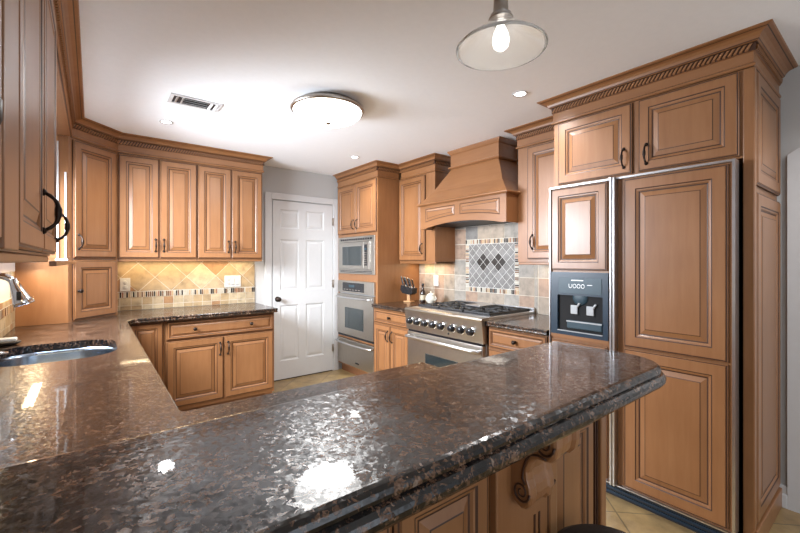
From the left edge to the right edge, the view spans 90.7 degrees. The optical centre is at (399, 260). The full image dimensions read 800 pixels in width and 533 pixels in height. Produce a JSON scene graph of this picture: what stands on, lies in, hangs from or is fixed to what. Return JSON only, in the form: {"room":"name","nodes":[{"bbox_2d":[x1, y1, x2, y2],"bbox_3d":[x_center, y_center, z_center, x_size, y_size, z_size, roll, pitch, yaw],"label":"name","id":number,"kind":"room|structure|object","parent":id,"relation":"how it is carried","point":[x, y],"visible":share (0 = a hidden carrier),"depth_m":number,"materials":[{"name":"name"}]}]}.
{"room":"kitchen","nodes":[
{"label":"kitchen","id":0,"kind":"room"},
{"bbox_2d":[0,272,9,301],"bbox_3d":[-0.757,0.150,0.190,0.100,2.440,7.630,0,0,-38],"label":"wall","id":1,"kind":"structure","parent":0,"point":[4,285],"depth_m":2.46,"materials":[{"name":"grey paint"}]},
{"bbox_2d":[0,0,2,237],"bbox_3d":[-0.543,-0.466,0.297,0.362,0.895,0.537,0,0,-38],"label":"upper cabinet","id":2,"kind":"object","parent":1,"relation":"attached to","point":[1,100],"visible":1,"depth_m":0.57,"materials":[{"name":"brown wood"}]},
{"bbox_2d":[0,263,14,272],"bbox_3d":[-2.257,-0.425,2.145,0.098,0.990,1.300,0,0,-38],"label":"window","id":3,"kind":"structure","parent":1,"relation":"in","point":[4,267],"depth_m":2.44,"materials":[{"name":"white paint"}]},
{"bbox_2d":[0,271,14,337],"bbox_3d":[-1.717,0.220,1.514,0.011,0.472,3.060,0,0,-38],"label":"backsplash","id":4,"kind":"structure","parent":1,"relation":"attached to","point":[7,312],"depth_m":2.47,"materials":[{"name":"tile"}]},
{"bbox_2d":[0,0,69,262],"bbox_3d":[-1.062,-0.455,0.963,0.362,0.917,1.135,0,0,-38],"label":"upper cabinet","id":5,"kind":"object","parent":1,"relation":"attached to","point":[32,212],"visible":1,"depth_m":0.87,"materials":[{"name":"brown wood"}]},
{"bbox_2d":[49,261,73,265],"bbox_3d":[-1.866,0.010,2.202,0.022,0.020,1.798,0,0,-38],"label":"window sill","id":6,"kind":"structure","parent":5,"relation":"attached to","point":[51,263],"depth_m":1.64,"materials":[{"name":"brown wood"}]},
{"bbox_2d":[48,135,117,258],"bbox_3d":[-2.627,-0.465,3.159,0.598,0.897,0.643,0,0,-38],"label":"upper cabinet","id":7,"kind":"object","parent":1,"relation":"attached to","point":[92,170],"visible":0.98,"depth_m":3.04,"materials":[{"name":"brown wood"}]},
{"bbox_2d":[55,141,67,260],"bbox_3d":[-2.457,-0.436,2.868,0.072,0.868,0.024,0,0,-38],"label":"trim","id":8,"kind":"structure","parent":7,"relation":"attached to","point":[57,259],"depth_m":2.86,"materials":[{"name":"white paint"}]},
{"bbox_2d":[60,135,341,368],"bbox_3d":[-1.722,0.150,4.338,3.680,2.440,0.100,0,0,-38],"label":"wall","id":9,"kind":"structure","parent":0,"point":[274,179],"depth_m":4.59,"materials":[{"name":"grey paint"}]},
{"bbox_2d":[118,153,196,260],"bbox_3d":[-2.228,-0.455,3.631,0.607,0.917,0.388,0,0,-38],"label":"upper cabinet","id":10,"kind":"object","parent":9,"relation":"attached to","point":[157,198],"visible":0.98,"depth_m":3.49,"materials":[{"name":"brown wood"}]},
{"bbox_2d":[118,261,254,310],"bbox_3d":[-2.091,0.220,3.978,1.235,0.472,0.011,0,0,-38],"label":"backsplash","id":11,"kind":"structure","parent":9,"relation":"attached to","point":[153,284],"depth_m":3.92,"materials":[{"name":"tile"}]},
{"bbox_2d":[120,278,129,291],"bbox_3d":[-2.524,0.218,3.627,0.078,0.122,0.010,0,0,-38],"label":"outlet","id":12,"kind":"object","parent":11,"relation":"attached to","point":[124,282],"visible":1,"depth_m":3.62,"materials":[{"name":"white plastic"}]},
{"bbox_2d":[224,275,240,286],"bbox_3d":[-1.780,0.215,4.206,0.165,0.122,0.011,0,0,-38],"label":"outlet","id":13,"kind":"object","parent":11,"relation":"attached to","point":[233,280],"visible":1,"depth_m":4.20,"materials":[{"name":"white plastic"}]},
{"bbox_2d":[197,164,261,260],"bbox_3d":[-1.747,-0.455,4.006,0.607,0.917,0.388,0,0,-38],"label":"upper cabinet","id":14,"kind":"object","parent":9,"relation":"attached to","point":[229,201],"visible":1,"depth_m":3.87,"materials":[{"name":"brown wood"}]},
{"bbox_2d":[53,0,272,172],"bbox_3d":[-1.041,-0.991,2.186,1.902,0.156,4.135,0,0,-38],"label":"crown molding","id":15,"kind":"structure","parent":14,"relation":"attached to","point":[72,122],"depth_m":3.01,"materials":[{"name":"wood"}]},
{"bbox_2d":[265,192,338,381],"bbox_3d":[-1.147,0.297,4.708,0.930,2.145,0.024,0,0,-38],"label":"trim","id":16,"kind":"structure","parent":9,"relation":"attached to","point":[269,196],"depth_m":4.68,"materials":[{"name":"white paint"}]},
{"bbox_2d":[272,200,333,380],"bbox_3d":[-1.121,0.334,4.688,0.774,2.048,0.084,0,0,-38],"label":"door","id":17,"kind":"structure","parent":9,"relation":"in","point":[302,233],"depth_m":4.69,"materials":[{"name":"white paint"}]},
{"bbox_2d":[68,0,799,175],"bbox_3d":[0.655,-1.120,1.290,3.680,0.100,7.830,0,0,-38],"label":"ceiling","id":18,"kind":"structure","parent":0,"point":[397,59],"depth_m":2.11,"materials":[{"name":"paint"}]},
{"bbox_2d":[159,120,172,124],"bbox_3d":[-1.797,-1.067,3.037,0.096,0.006,0.096,0,0,-38],"label":"recessed light","id":19,"kind":"object","parent":18,"relation":"in","point":[167,122],"visible":1,"depth_m":3.04,"materials":[{"name":"white paint"}]},
{"bbox_2d":[167,93,222,112],"bbox_3d":[-1.383,-1.065,2.668,0.310,0.010,0.170,0,0,-38],"label":"ceiling vent","id":20,"kind":"object","parent":18,"relation":"in","point":[174,98],"visible":1,"depth_m":2.66,"materials":[{"name":"white metal"}]},
{"bbox_2d":[290,92,363,127],"bbox_3d":[-0.490,-0.993,2.686,0.496,0.152,0.496,0,0,-38],"label":"ceiling light","id":21,"kind":"object","parent":18,"relation":"attached to","point":[320,109],"visible":1,"depth_m":2.55,"materials":[{"name":"white glass"}]},
{"bbox_2d":[456,0,547,70],"bbox_3d":[0.228,-0.772,0.894,0.202,0.592,0.202,0,0,-38],"label":"pendant lamp","id":22,"kind":"object","parent":18,"relation":"hanging from","point":[505,42],"visible":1,"depth_m":0.91,"materials":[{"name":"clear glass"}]},
{"bbox_2d":[488,0,512,26],"bbox_3d":[0.228,-0.801,0.894,0.055,0.514,0.055,0,0,-38],"label":"socket","id":23,"kind":"object","parent":22,"relation":"attached to","point":[500,7],"depth_m":0.88,"materials":[{"name":"silver metal"}]},
{"bbox_2d":[512,91,527,97],"bbox_3d":[0.769,-1.067,2.527,0.096,0.006,0.096,0,0,-38],"label":"recessed light","id":24,"kind":"object","parent":18,"relation":"in","point":[518,94],"visible":1,"depth_m":2.53,"materials":[{"name":"white paint"}]},
{"bbox_2d":[272,368,799,532],"bbox_3d":[0.655,1.420,1.290,3.680,0.100,7.830,0,0,-38],"label":"floor","id":25,"kind":"structure","parent":0,"point":[622,515],"depth_m":2.12,"materials":[{"name":"tile"}]},
{"bbox_2d":[130,322,163,382],"bbox_3d":[-2.250,0.934,3.450,0.250,0.872,0.648,0,0,-38],"label":"base cabinet","id":26,"kind":"object","parent":25,"relation":"on","point":[150,336],"visible":0.34,"depth_m":3.23,"materials":[{"name":"brown wood"}]},
{"bbox_2d":[164,313,273,410],"bbox_3d":[-1.770,0.934,3.799,0.930,0.872,0.688,0,0,-38],"label":"base cabinet","id":27,"kind":"object","parent":25,"relation":"on","point":[215,360],"visible":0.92,"depth_m":3.53,"materials":[{"name":"brown wood"}]},
{"bbox_2d":[332,160,418,374],"bbox_3d":[-0.287,0.150,4.763,0.692,2.440,0.958,0,0,-38],"label":"tall cabinet","id":28,"kind":"object","parent":25,"relation":"on","point":[368,193],"depth_m":4.45,"materials":[{"name":"brown wood"}]},
{"bbox_2d":[336,280,375,343],"bbox_3d":[-0.329,0.573,4.780,0.640,0.674,0.800,0,0,-38],"label":"wall oven","id":29,"kind":"object","parent":28,"relation":"in","point":[355,311],"visible":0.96,"depth_m":4.58,"materials":[{"name":"silver metal"}]},
{"bbox_2d":[339,235,375,274],"bbox_3d":[-0.346,-0.067,4.767,0.484,0.438,0.800,0,0,-38],"label":"microwave","id":30,"kind":"object","parent":28,"relation":"in","point":[357,255],"visible":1,"depth_m":4.56,"materials":[{"name":"silver metal"}]},
{"bbox_2d":[374,308,408,371],"bbox_3d":[0.143,0.934,4.195,0.706,0.872,0.612,0,0,-38],"label":"base cabinet","id":31,"kind":"object","parent":25,"relation":"on","point":[390,328],"visible":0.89,"depth_m":4.01,"materials":[{"name":"brown wood"}]},
{"bbox_2d":[371,300,435,312],"bbox_3d":[0.153,0.476,4.202,0.686,0.040,0.613,0,0,-38],"label":"countertop","id":32,"kind":"structure","parent":31,"relation":"on","point":[399,306],"depth_m":4.14,"materials":[{"name":"stone"}]},
{"bbox_2d":[400,285,416,302],"bbox_3d":[0.097,0.360,4.381,0.170,0.190,0.090,0,0,38],"label":"knife block","id":33,"kind":"object","parent":32,"relation":"on","point":[409,291],"visible":1,"depth_m":4.35,"materials":[{"name":"brown wood"}]},
{"bbox_2d":[420,283,425,302],"bbox_3d":[0.249,0.349,4.283,0.059,0.213,0.059,0,0,-38],"label":"bottle","id":34,"kind":"object","parent":32,"relation":"on","point":[422,293],"visible":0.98,"depth_m":4.26,"materials":[{"name":"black glass"}]},
{"bbox_2d":[425,291,436,302],"bbox_3d":[0.327,0.387,4.167,0.120,0.138,0.126,0,0,5],"label":"lidded jar","id":35,"kind":"object","parent":32,"relation":"on","point":[430,298],"visible":0.89,"depth_m":4.12,"materials":[{"name":"beige ceramic"}]},
{"bbox_2d":[405,300,534,366],"bbox_3d":[0.589,0.885,3.557,0.758,0.970,0.930,0,0,-38],"label":"gas range","id":36,"kind":"object","parent":25,"relation":"on","point":[440,334],"visible":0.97,"depth_m":3.35,"materials":[{"name":"silver metal"}]},
{"bbox_2d":[413,304,534,319],"bbox_3d":[0.643,0.448,3.599,0.620,0.034,0.922,0,0,-38],"label":"cooktop","id":37,"kind":"object","parent":36,"relation":"in","point":[498,311],"depth_m":3.40,"materials":[{"name":"silver metal"}]},
{"bbox_2d":[380,416,605,532],"bbox_3d":[-0.253,0.846,0.905,1.570,1.049,0.920,0,0,-38],"label":"base cabinet","id":38,"kind":"object","parent":25,"relation":"on","point":[562,484],"visible":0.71,"depth_m":0.83,"materials":[{"name":"brown wood"}]},
{"bbox_2d":[0,341,665,532],"bbox_3d":[-0.017,0.295,0.698,1.688,0.050,0.378,0,0,-38],"label":"bar","id":39,"kind":"object","parent":38,"relation":"on","point":[371,457],"visible":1,"depth_m":0.56,"materials":[{"name":"brown stone"}]},
{"bbox_2d":[489,327,548,355],"bbox_3d":[1.071,0.934,3.011,0.700,0.872,0.512,0,0,-38],"label":"base cabinet","id":40,"kind":"object","parent":25,"relation":"on","point":[500,340],"visible":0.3,"depth_m":2.86,"materials":[{"name":"brown wood"}]},
{"bbox_2d":[485,314,548,335],"bbox_3d":[1.078,0.476,3.017,0.686,0.040,0.512,0,0,-38],"label":"countertop","id":41,"kind":"structure","parent":40,"relation":"on","point":[538,324],"depth_m":2.90,"materials":[{"name":"stone"}]},
{"bbox_2d":[557,524,625,532],"bbox_3d":[0.444,0.993,0.832,0.244,0.756,0.244,0,0,-38],"label":"bar stool","id":42,"kind":"object","parent":25,"relation":"on","point":[578,528],"visible":1,"depth_m":0.91,"materials":[{"name":"black leather"}]},
{"bbox_2d":[549,158,742,532],"bbox_3d":[1.519,0.446,2.402,0.690,1.848,0.946,0,0,-38],"label":"refrigerator","id":43,"kind":"object","parent":25,"relation":"on","point":[649,265],"visible":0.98,"depth_m":2.04,"materials":[{"name":"maple"},{"name":"stainless steel"},{"name":"plastic"}]},
{"bbox_2d":[537,19,797,532],"bbox_3d":[1.552,0.150,2.416,0.684,2.440,1.174,0,0,-38],"label":"tall cabinet","id":44,"kind":"object","parent":25,"relation":"on","point":[717,99],"visible":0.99,"depth_m":2.03,"materials":[{"name":"brown wood"}]},
{"bbox_3d":[-1.657,0.934,1.974,0.666,0.872,2.440,0,0,-38],"label":"base cabinet","id":45,"kind":"object","parent":25,"relation":"on","visible":0},
{"bbox_2d":[0,302,438,467],"bbox_3d":[-1.188,0.476,2.329,1.846,0.040,3.721,0,0,-38],"label":"countertop","id":46,"kind":"structure","parent":45,"relation":"on","point":[47,409],"depth_m":1.40,"materials":[{"name":"brown stone"}]},
{"bbox_2d":[0,340,20,345],"bbox_3d":[-2.119,0.446,2.133,0.110,0.018,0.110,0,0,-38],"label":"soap dish","id":47,"kind":"object","parent":46,"relation":"on","point":[17,341],"visible":0.82,"depth_m":2.12,"materials":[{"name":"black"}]},
{"bbox_2d":[0,337,17,342],"bbox_3d":[-2.119,0.426,2.133,0.076,0.020,0.050,0,0,-38],"label":"soap bar","id":48,"kind":"object","parent":47,"relation":"in","point":[9,339],"visible":1,"depth_m":2.12,"materials":[{"name":"white"}]},
{"bbox_2d":[0,273,34,307],"bbox_3d":[-1.799,0.255,1.802,0.128,0.403,0.202,0,0,42],"label":"faucet","id":49,"kind":"object","parent":46,"relation":"on","point":[20,296],"visible":1,"depth_m":1.83,"materials":[{"name":"silver metal"}]},
{"bbox_2d":[0,346,115,366],"bbox_3d":[-1.729,0.593,2.006,0.498,0.190,0.572,0,0,-38],"label":"sink","id":50,"kind":"object","parent":46,"relation":"in","point":[82,352],"visible":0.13,"depth_m":2.19,"materials":[{"name":"metal"}]},
{"bbox_2d":[15,259,117,326],"bbox_3d":[-2.627,0.221,3.159,0.598,0.469,0.643,0,0,-38],"label":"appliance garage","id":51,"kind":"object","parent":46,"relation":"on","point":[85,289],"visible":0.98,"depth_m":2.91,"materials":[{"name":"brown wood"}]},
{"bbox_2d":[399,65,799,484],"bbox_3d":[2.067,0.150,2.391,0.100,2.440,7.630,0,0,-38],"label":"wall","id":52,"kind":"structure","parent":0,"point":[789,90],"depth_m":2.20,"materials":[{"name":"grey paint"}]},
{"bbox_2d":[398,153,454,263],"bbox_3d":[0.288,-0.520,4.281,0.384,1.100,0.667,0,0,-38],"label":"upper cabinet","id":53,"kind":"object","parent":52,"relation":"attached to","point":[420,177],"visible":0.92,"depth_m":4.18,"materials":[{"name":"brown wood"}]},
{"bbox_2d":[416,136,520,229],"bbox_3d":[0.684,-0.692,3.678,0.463,0.753,1.100,0,0,-38],"label":"range hood","id":54,"kind":"object","parent":52,"relation":"attached to","point":[480,187],"visible":0.97,"depth_m":3.51,"materials":[{"name":"brown wood"}]},
{"bbox_2d":[419,223,548,314],"bbox_3d":[0.866,0.053,3.838,0.011,0.806,2.068,0,0,-38],"label":"backsplash","id":55,"kind":"structure","parent":52,"relation":"attached to","point":[486,268],"depth_m":3.83,"materials":[{"name":"tile"}]},
{"bbox_2d":[434,275,438,285],"bbox_3d":[0.402,0.218,4.415,0.010,0.122,0.078,0,0,-38],"label":"outlet","id":56,"kind":"object","parent":55,"relation":"attached to","point":[436,277],"visible":1,"depth_m":4.41,"materials":[{"name":"white plastic"}]},
{"bbox_2d":[504,115,553,264],"bbox_3d":[1.180,-0.520,3.138,0.384,1.100,0.576,0,0,-38],"label":"upper cabinet","id":57,"kind":"object","parent":52,"relation":"attached to","point":[535,139],"visible":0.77,"depth_m":3.10,"materials":[{"name":"brown wood"}]},
{"bbox_2d":[779,484,786,508],"bbox_3d":[2.134,1.310,2.203,0.024,0.120,0.040,0,0,-38],"label":"baseboard","id":58,"kind":"structure","parent":52,"relation":"attached to","point":[784,487],"depth_m":2.19,"materials":[{"name":"white paint"}]},
{"bbox_2d":[787,148,799,512],"bbox_3d":[2.469,0.335,1.776,0.022,2.070,1.045,0,0,-38],"label":"door","id":59,"kind":"structure","parent":52,"relation":"in","point":[793,159],"depth_m":2.16,"materials":[{"name":"white paint"}]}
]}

